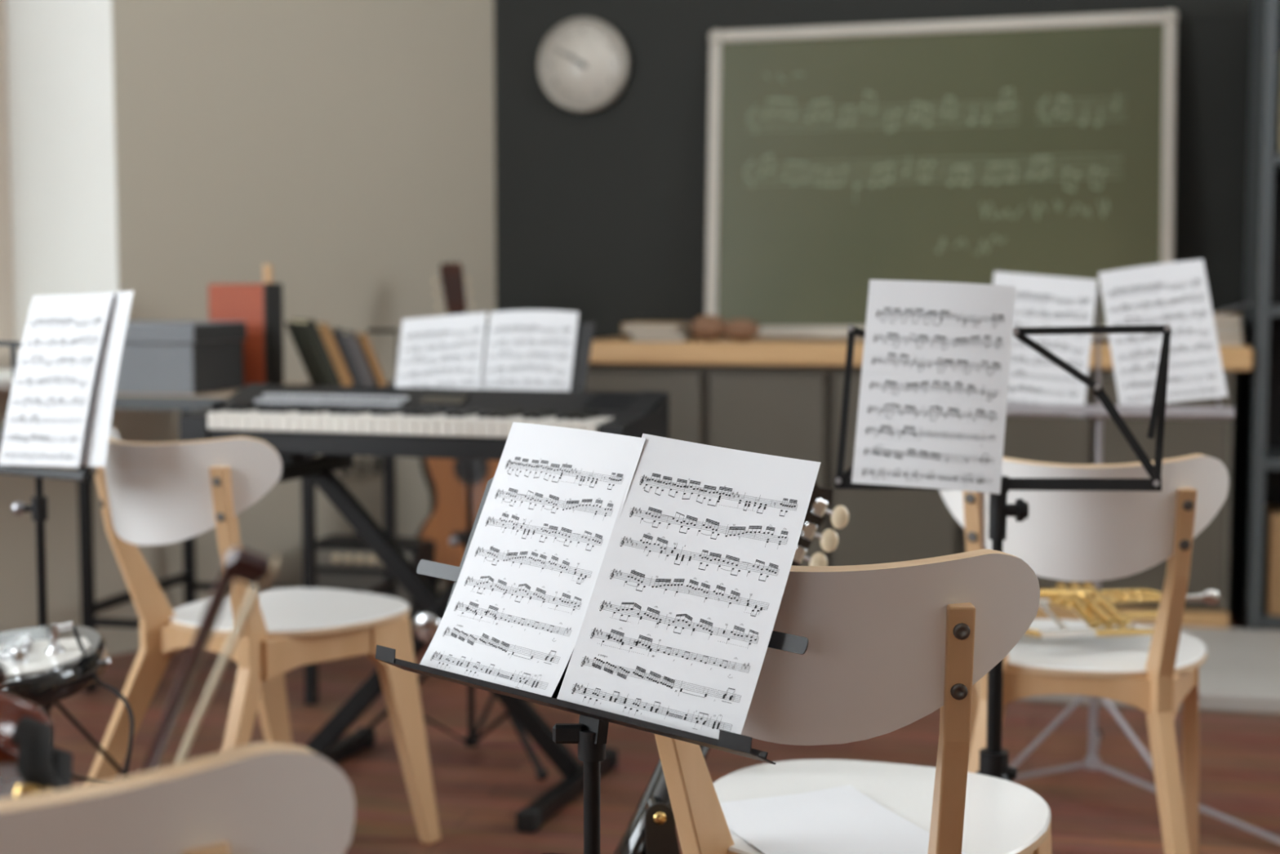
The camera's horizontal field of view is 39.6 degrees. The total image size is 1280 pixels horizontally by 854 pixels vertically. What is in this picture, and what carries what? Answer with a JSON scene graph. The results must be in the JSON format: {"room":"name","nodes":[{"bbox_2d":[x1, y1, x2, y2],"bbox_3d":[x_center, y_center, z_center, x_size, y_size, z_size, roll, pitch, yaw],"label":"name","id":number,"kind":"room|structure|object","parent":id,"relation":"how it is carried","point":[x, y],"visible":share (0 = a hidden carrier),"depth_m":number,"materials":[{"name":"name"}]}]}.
{"room":"music room","nodes":[
{"label":"music room","id":0,"kind":"room"},
{"bbox_2d":[0,0,496,655],"bbox_3d":[-2.087,-1.074,4.745,0.620,3.500,4.200,4,6,40],"label":"wall","id":1,"kind":"structure","parent":0,"point":[162,151],"depth_m":5.36,"materials":[{"name":"beige paint"}]},
{"bbox_2d":[0,0,14,390],"bbox_3d":[-2.247,-1.342,4.466,0.660,2.520,1.750,4,6,40],"label":"window","id":2,"kind":"structure","parent":1,"relation":"in","point":[6,293],"depth_m":5.36,"materials":[{"name":"beige paint"}]},
{"bbox_2d":[333,455,382,479],"bbox_3d":[-0.930,0.129,5.742,0.017,0.075,0.300,4,6,40],"label":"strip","id":3,"kind":"object","parent":1,"relation":"attached to","point":[364,465],"visible":0.55,"depth_m":5.77,"materials":[{"name":"beige paint"}]},
{"bbox_2d":[337,467,351,475],"bbox_3d":[-0.950,0.131,5.713,0.009,0.053,0.054,4,6,40],"label":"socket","id":4,"kind":"object","parent":3,"relation":"attached to","point":[345,472],"depth_m":5.72,"materials":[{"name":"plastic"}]},
{"bbox_2d":[354,457,368,474],"bbox_3d":[-0.905,0.127,5.766,0.009,0.053,0.054,4,6,40],"label":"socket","id":5,"kind":"object","parent":3,"relation":"attached to","point":[361,464],"depth_m":5.77,"materials":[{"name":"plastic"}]},
{"bbox_2d":[370,456,382,472],"bbox_3d":[-0.860,0.123,5.820,0.009,0.053,0.054,4,6,40],"label":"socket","id":6,"kind":"object","parent":3,"relation":"attached to","point":[376,462],"depth_m":5.82,"materials":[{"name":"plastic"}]},
{"bbox_2d":[49,613,1279,853],"bbox_3d":[0.000,0.958,1.984,9.000,0.100,10.500,0,5,0],"label":"floor","id":7,"kind":"structure","parent":0,"point":[479,790],"depth_m":3.97,"materials":[{"name":"brown wood"}]},
{"bbox_2d":[0,340,124,783],"bbox_3d":[-0.999,0.331,3.107,0.477,0.968,0.526,-3,5,-31],"label":"music stand","id":8,"kind":"object","parent":7,"relation":"on","point":[38,507],"visible":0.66,"depth_m":3.04,"materials":[{"name":"black metal"}]},
{"bbox_2d":[0,293,112,466],"bbox_3d":[-0.981,-0.080,2.982,0.209,0.290,0.089,3,6,32],"label":"sheet music","id":9,"kind":"object","parent":8,"relation":"on","point":[45,424],"visible":1,"depth_m":2.98,"materials":[{"name":"paper"}]},
{"bbox_2d":[19,290,133,466],"bbox_3d":[-0.942,-0.080,2.973,0.225,0.296,0.085,3,5,32],"label":"sheet music","id":10,"kind":"object","parent":8,"relation":"on","point":[99,417],"visible":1,"depth_m":2.93,"materials":[{"name":"paper"}]},
{"bbox_2d":[0,742,355,853],"bbox_3d":[-0.381,0.566,1.208,0.444,0.806,0.614,0,5,4],"label":"dining chair","id":11,"kind":"object","parent":7,"relation":"on","point":[261,797],"visible":1,"depth_m":0.97,"materials":[{"name":"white wood"}]},
{"bbox_2d":[0,663,53,798],"bbox_3d":[-0.447,0.296,1.252,0.211,0.380,0.476,0,5,6],"label":"violin","id":12,"kind":"object","parent":11,"relation":"on","point":[12,708],"visible":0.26,"depth_m":1.05,"materials":[{"name":"brown wood"}]},
{"bbox_2d":[10,715,72,796],"bbox_3d":[-0.466,0.215,1.044,0.272,0.097,0.082,0,5,-1],"label":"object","id":13,"kind":"object","parent":12,"relation":"attached to","point":[42,766],"visible":0.52,"depth_m":1.03,"materials":[{"name":"black plastic"}]},
{"bbox_2d":[139,546,278,773],"bbox_3d":[-0.331,0.281,1.122,0.025,0.483,0.545,-3,5,-32],"label":"bow","id":14,"kind":"object","parent":11,"relation":"on","point":[241,563],"visible":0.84,"depth_m":0.93,"materials":[{"name":"red wood"}]},
{"bbox_2d":[76,382,396,705],"bbox_3d":[-1.051,0.286,4.806,0.800,0.778,0.623,1,5,13],"label":"side table","id":15,"kind":"object","parent":7,"relation":"on","point":[184,403],"visible":0.31,"depth_m":4.60,"materials":[{"name":"black metal"}]},
{"bbox_2d":[115,320,246,394],"bbox_3d":[-1.283,-0.186,4.689,0.393,0.180,0.305,1,5,13],"label":"storage box","id":16,"kind":"object","parent":15,"relation":"on","point":[157,357],"visible":0.65,"depth_m":4.54,"materials":[{"name":"grey cardboard"}]},
{"bbox_2d":[208,264,284,386],"bbox_3d":[-1.092,-0.282,4.925,0.168,0.336,0.124,1,5,10],"label":"book","id":17,"kind":"object","parent":15,"relation":"on","point":[260,306],"visible":0.8,"depth_m":4.87,"materials":[{"name":"red paint"}]},
{"bbox_2d":[303,328,400,386],"bbox_3d":[-0.784,-0.190,4.879,0.267,0.156,0.125,-2,5,-21],"label":"rack","id":18,"kind":"object","parent":15,"relation":"on","point":[384,330],"visible":0.41,"depth_m":4.95,"materials":[{"name":"black metal"}]},
{"bbox_2d":[284,318,342,386],"bbox_3d":[-0.883,-0.199,4.806,0.100,0.186,0.177,-3,5,-28],"label":"book","id":19,"kind":"object","parent":18,"relation":"in","point":[305,335],"visible":0.88,"depth_m":4.75,"materials":[{"name":"paper"}]},
{"bbox_2d":[315,322,353,386],"bbox_3d":[-0.850,-0.195,4.820,0.097,0.176,0.152,-3,5,-28],"label":"book","id":20,"kind":"object","parent":18,"relation":"in","point":[325,331],"visible":0.5,"depth_m":4.75,"materials":[{"name":"paper"}]},
{"bbox_2d":[329,327,364,386],"bbox_3d":[-0.814,-0.190,4.834,0.085,0.160,0.152,-3,5,-28],"label":"book","id":21,"kind":"object","parent":18,"relation":"in","point":[338,334],"visible":0.54,"depth_m":4.77,"materials":[{"name":"paper"}]},
{"bbox_2d":[342,329,375,386],"bbox_3d":[-0.787,-0.186,4.846,0.088,0.154,0.142,-3,5,-28],"label":"book","id":22,"kind":"object","parent":18,"relation":"in","point":[350,336],"visible":0.54,"depth_m":4.79,"materials":[{"name":"paper"}]},
{"bbox_2d":[354,332,386,386],"bbox_3d":[-0.753,-0.185,4.859,0.077,0.146,0.142,-3,5,-28],"label":"book","id":23,"kind":"object","parent":18,"relation":"in","point":[362,339],"visible":0.61,"depth_m":4.80,"materials":[{"name":"paper"}]},
{"bbox_2d":[85,426,440,843],"bbox_3d":[-0.717,0.399,3.260,0.444,0.806,0.614,3,6,36],"label":"dining chair","id":24,"kind":"object","parent":7,"relation":"on","point":[149,493],"visible":0.9,"depth_m":3.18,"materials":[{"name":"brown wood"}]},
{"bbox_2d":[316,531,439,631],"bbox_3d":[-0.818,0.473,5.433,0.360,0.305,0.213,1,5,14],"label":"amplifier","id":25,"kind":"object","parent":7,"relation":"on","point":[343,561],"visible":0.48,"depth_m":5.35,"materials":[{"name":"black plastic"}]},
{"bbox_2d":[439,580,454,598],"bbox_3d":[-0.499,0.521,5.573,0.359,0.177,0.356,0,5,6],"label":"guitar stand","id":26,"kind":"object","parent":7,"relation":"on","point":[446,588],"visible":0.05,"depth_m":5.49,"materials":[{"name":"black metal"}]},
{"bbox_2d":[416,261,499,582],"bbox_3d":[-0.538,-0.015,5.582,0.368,1.010,0.315,-1,5,-17],"label":"acoustic guitar","id":27,"kind":"object","parent":26,"relation":"on","point":[446,479],"visible":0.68,"depth_m":5.50,"materials":[{"name":"brown wood"}]},
{"bbox_2d":[277,453,617,832],"bbox_3d":[-0.425,0.404,3.745,0.633,0.714,0.505,2,5,18],"label":"keyboard stand","id":28,"kind":"object","parent":7,"relation":"on","point":[326,743],"visible":0.56,"depth_m":3.77,"materials":[{"name":"black metal"}]},
{"bbox_2d":[179,382,671,460],"bbox_3d":[-0.446,-0.013,3.706,0.988,0.125,0.312,2,5,18],"label":"keyboard","id":29,"kind":"object","parent":28,"relation":"on","point":[466,424],"visible":0.93,"depth_m":3.64,"materials":[{"name":"black plastic"}]},
{"bbox_2d":[322,386,405,401],"bbox_3d":[-0.598,-0.069,3.834,0.160,0.029,0.094,2,5,18],"label":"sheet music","id":30,"kind":"object","parent":29,"relation":"attached to","point":[334,393],"depth_m":3.83,"materials":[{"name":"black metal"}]},
{"bbox_2d":[582,391,671,410],"bbox_3d":[-0.027,-0.053,3.649,0.160,0.029,0.094,2,5,18],"label":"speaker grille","id":31,"kind":"object","parent":29,"relation":"attached to","point":[593,401],"depth_m":3.65,"materials":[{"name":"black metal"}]},
{"bbox_2d":[347,322,595,779],"bbox_3d":[-0.360,0.249,4.080,0.521,0.974,0.502,2,5,18],"label":"music stand","id":32,"kind":"object","parent":7,"relation":"on","point":[584,331],"visible":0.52,"depth_m":4.01,"materials":[{"name":"black metal"}]},
{"bbox_2d":[395,311,487,389],"bbox_3d":[-0.457,-0.128,4.037,0.228,0.265,0.142,1,5,13],"label":"sheet music","id":33,"kind":"object","parent":32,"relation":"on","point":[446,351],"visible":0.63,"depth_m":4.06,"materials":[{"name":"paper"}]},
{"bbox_2d":[480,310,578,391],"bbox_3d":[-0.254,-0.133,3.993,0.208,0.258,0.142,1,5,11],"label":"sheet music","id":34,"kind":"object","parent":32,"relation":"on","point":[526,349],"visible":0.62,"depth_m":4.01,"materials":[{"name":"paper"}]},
{"bbox_2d":[375,476,808,853],"bbox_3d":[-0.042,0.500,1.634,0.528,0.870,0.466,0,5,0],"label":"music stand","id":35,"kind":"object","parent":7,"relation":"on","point":[590,734],"visible":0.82,"depth_m":1.68,"materials":[{"name":"black metal"}]},
{"bbox_2d":[419,422,645,697],"bbox_3d":[-0.108,0.125,1.733,0.129,0.243,0.192,-5,7,-44],"label":"sheet music","id":36,"kind":"object","parent":35,"relation":"on","point":[513,616],"visible":1,"depth_m":1.73,"materials":[{"name":"paper"}]},
{"bbox_2d":[556,433,821,738],"bbox_3d":[0.044,0.142,1.625,0.211,0.257,0.120,3,5,31],"label":"sheet music","id":37,"kind":"object","parent":35,"relation":"on","point":[677,628],"visible":1,"depth_m":1.62,"materials":[{"name":"paper"}]},
{"bbox_2d":[585,363,707,444],"bbox_3d":[0.056,0.188,5.872,0.407,0.811,0.475,1,5,13],"label":"base cabinet","id":38,"kind":"object","parent":7,"relation":"on","point":[686,384],"visible":0.09,"depth_m":5.62,"materials":[{"name":"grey wood"}]},
{"bbox_2d":[543,481,848,853],"bbox_3d":[0.009,0.500,2.104,0.665,0.852,0.262,-3,5,-31],"label":"acoustic guitar","id":39,"kind":"object","parent":7,"relation":"on","point":[651,828],"visible":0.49,"depth_m":2.19,"materials":[{"name":"black paint"}]},
{"bbox_2d":[706,364,831,565],"bbox_3d":[0.445,0.195,5.783,0.389,0.811,0.475,1,5,13],"label":"base cabinet","id":40,"kind":"object","parent":7,"relation":"on","point":[779,411],"visible":0.21,"depth_m":5.55,"materials":[{"name":"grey wood"}]},
{"bbox_2d":[654,549,1051,853],"bbox_3d":[0.229,0.504,1.976,0.444,0.806,0.614,2,5,20],"label":"dining chair","id":41,"kind":"object","parent":7,"relation":"on","point":[891,645],"visible":0.69,"depth_m":1.72,"materials":[{"name":"white laminate"}]},
{"bbox_2d":[720,784,966,853],"bbox_3d":[0.211,0.446,1.969,0.200,0.004,0.290,-2,5,-21],"label":"paper sheet","id":42,"kind":"object","parent":41,"relation":"on","point":[841,820],"visible":0.91,"depth_m":1.99,"materials":[{"name":"white paper"}]},
{"bbox_2d":[829,366,960,565],"bbox_3d":[0.833,0.203,5.694,0.403,0.811,0.475,1,5,13],"label":"base cabinet","id":43,"kind":"object","parent":7,"relation":"on","point":[883,526],"visible":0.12,"depth_m":5.49,"materials":[{"name":"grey wood"}]},
{"bbox_2d":[834,324,1171,782],"bbox_3d":[0.516,0.357,2.526,0.456,1.008,0.398,2,5,21],"label":"music stand","id":44,"kind":"object","parent":7,"relation":"on","point":[993,759],"visible":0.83,"depth_m":2.44,"materials":[{"name":"black metal"}]},
{"bbox_2d":[851,279,1015,493],"bbox_3d":[0.407,-0.059,2.468,0.216,0.292,0.080,1,5,14],"label":"sheet music","id":45,"kind":"object","parent":44,"relation":"on","point":[935,380],"visible":1,"depth_m":2.47,"materials":[{"name":"paper"}]},
{"bbox_2d":[960,368,1095,620],"bbox_3d":[1.222,0.210,5.604,0.392,0.811,0.475,1,5,13],"label":"base cabinet","id":46,"kind":"object","parent":7,"relation":"on","point":[1058,440],"visible":0.07,"depth_m":5.36,"materials":[{"name":"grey wood"}]},
{"bbox_2d":[939,453,1229,853],"bbox_3d":[0.721,0.426,2.926,0.444,0.806,0.614,1,5,16],"label":"dining chair","id":47,"kind":"object","parent":7,"relation":"on","point":[1069,535],"visible":0.75,"depth_m":2.72,"materials":[{"name":"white wood"}]},
{"bbox_2d":[1024,581,1219,639],"bbox_3d":[0.771,0.288,3.014,0.503,0.119,0.184,-1,5,-11],"label":"trumpet","id":48,"kind":"object","parent":47,"relation":"on","point":[1095,606],"visible":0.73,"depth_m":3.01,"materials":[{"name":"gold metal"}]},
{"bbox_2d":[1005,288,1279,844],"bbox_3d":[0.850,0.241,3.692,0.786,1.053,0.869,0,5,0],"label":"music stand","id":49,"kind":"object","parent":7,"relation":"on","point":[1092,762],"visible":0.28,"depth_m":3.61,"materials":[{"name":"silver metal"}]},
{"bbox_2d":[992,271,1097,417],"bbox_3d":[0.817,-0.172,3.647,0.233,0.294,0.107,1,5,13],"label":"sheet music","id":50,"kind":"object","parent":49,"relation":"on","point":[1040,300],"visible":0.68,"depth_m":3.65,"materials":[{"name":"paper"}]},
{"bbox_2d":[1098,258,1227,405],"bbox_3d":[1.059,-0.189,3.603,0.244,0.302,0.113,1,5,8],"label":"sheet music","id":51,"kind":"object","parent":49,"relation":"on","point":[1176,295],"visible":0.89,"depth_m":3.60,"materials":[{"name":"paper"}]},
{"bbox_2d":[1014,624,1279,714],"bbox_3d":[1.293,0.646,4.911,2.599,0.045,0.886,1,5,13],"label":"platform","id":52,"kind":"object","parent":7,"relation":"on","point":[1240,672],"visible":0.03,"depth_m":4.64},
{"bbox_2d":[1091,368,1234,628],"bbox_3d":[1.607,0.217,5.515,0.395,0.811,0.475,1,5,13],"label":"base cabinet","id":53,"kind":"object","parent":7,"relation":"on","point":[1210,557],"visible":0.38,"depth_m":5.29,"materials":[{"name":"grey wood"}]},
{"bbox_2d":[589,337,1253,370],"bbox_3d":[0.840,-0.236,5.648,2.055,0.068,0.490,1,5,13],"label":"countertop","id":54,"kind":"structure","parent":53,"relation":"on","point":[693,351],"depth_m":5.52,"materials":[{"name":"brown wood"}]},
{"bbox_2d":[630,331,689,341],"bbox_3d":[0.066,-0.293,5.746,0.170,0.026,0.200,1,5,7],"label":"book","id":55,"kind":"object","parent":54,"relation":"on","point":[681,336],"visible":0.84,"depth_m":5.65,"materials":[{"name":"paper"}]},
{"bbox_2d":[621,322,688,333],"bbox_3d":[0.051,-0.321,5.747,0.175,0.030,0.190,1,5,16],"label":"book","id":56,"kind":"object","parent":55,"relation":"on","point":[629,327],"visible":0.98,"depth_m":5.67,"materials":[{"name":"paper"}]},
{"bbox_2d":[688,315,759,341],"bbox_3d":[0.268,-0.316,5.687,0.229,0.084,0.103,1,5,13],"label":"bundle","id":57,"kind":"object","parent":54,"relation":"on","point":[704,327],"visible":1,"depth_m":5.65,"materials":[{"name":"brown"}]},
{"bbox_2d":[705,8,1177,338],"bbox_3d":[0.952,-0.802,5.764,1.514,1.044,0.131,1,5,15],"label":"chalkboard","id":58,"kind":"object","parent":54,"relation":"on","point":[841,158],"visible":0.98,"depth_m":5.77,"materials":[{"name":"green paint"}]},
{"bbox_2d":[1217,335,1243,346],"bbox_3d":[1.736,-0.262,5.341,0.130,0.030,0.170,1,5,13],"label":"book","id":59,"kind":"object","parent":54,"relation":"on","point":[1223,340],"visible":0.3,"depth_m":5.25,"materials":[{"name":"paper"}]},
{"bbox_2d":[1214,324,1242,335],"bbox_3d":[1.731,-0.293,5.339,0.124,0.030,0.170,1,5,10],"label":"book","id":60,"kind":"object","parent":59,"relation":"on","point":[1221,330],"visible":0.34,"depth_m":5.25,"materials":[{"name":"paper"}]},
{"bbox_2d":[1213,313,1241,324],"bbox_3d":[1.727,-0.324,5.338,0.118,0.030,0.170,1,5,6],"label":"book","id":61,"kind":"object","parent":60,"relation":"on","point":[1224,318],"visible":0.43,"depth_m":5.25,"materials":[{"name":"paper"}]},
{"bbox_2d":[1216,301,1251,314],"bbox_3d":[1.778,-0.355,5.320,0.105,0.041,0.016,0,5,-5],"label":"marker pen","id":62,"kind":"object","parent":61,"relation":"on","point":[1248,304],"visible":0.92,"depth_m":5.32,"materials":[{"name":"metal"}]},
{"bbox_2d":[1240,322,1251,345],"bbox_3d":[1.805,-0.281,5.354,0.066,0.066,0.066,0,5,0],"label":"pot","id":63,"kind":"object","parent":54,"relation":"on","point":[1246,331],"visible":0.34,"depth_m":5.33,"materials":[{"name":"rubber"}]},
{"bbox_2d":[1235,0,1279,629],"bbox_3d":[2.349,-0.344,5.274,1.023,1.960,0.400,1,5,13],"label":"shelf unit","id":64,"kind":"object","parent":7,"relation":"on","point":[1259,479],"visible":0.9,"depth_m":5.27,"materials":[{"name":"black metal"}]},
{"bbox_2d":[1262,504,1279,615],"bbox_3d":[2.073,0.403,5.368,0.360,0.302,0.270,1,5,13],"label":"cardboard box","id":65,"kind":"object","parent":64,"relation":"on","point":[1271,553],"visible":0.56,"depth_m":5.28,"materials":[{"name":"brown cardboard"}]},
{"bbox_2d":[1275,53,1279,154],"bbox_3d":[1.917,-0.952,5.273,0.055,0.300,0.240,1,5,13],"label":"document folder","id":66,"kind":"object","parent":64,"relation":"on","point":[1277,100],"visible":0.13,"depth_m":5.24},
{"bbox_3d":[-1.072,0.630,2.662,0.371,0.441,0.367,0,5,0],"label":"stool","id":67,"kind":"object","parent":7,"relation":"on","visible":0},
{"bbox_2d":[0,625,111,706],"bbox_3d":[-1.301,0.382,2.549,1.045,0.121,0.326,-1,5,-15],"label":"snare drum","id":68,"kind":"object","parent":67,"relation":"on","point":[40,673],"visible":0.98,"depth_m":2.58,"materials":[{"name":"silver paint"}]},
{"bbox_2d":[49,621,133,776],"bbox_3d":[-0.940,0.583,2.520,0.422,0.575,0.187,-2,5,-22],"label":"cable","id":69,"kind":"object","parent":68,"relation":"attached to","point":[55,628],"visible":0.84,"depth_m":2.58,"materials":[{"name":"black rubber"}]},
{"bbox_2d":[493,0,1252,613],"bbox_3d":[1.418,-1.161,5.814,3.999,3.500,0.200,1,5,13],"label":"wall","id":70,"kind":"structure","parent":0,"point":[601,215],"depth_m":6.04,"materials":[{"name":"grey paint"}]},
{"bbox_2d":[537,17,629,112],"bbox_3d":[-0.192,-1.232,6.053,0.316,0.316,0.050,1,5,13],"label":"wall clock","id":71,"kind":"object","parent":70,"relation":"attached to","point":[584,62],"visible":1,"depth_m":6.04,"materials":[{"name":"white plastic"}]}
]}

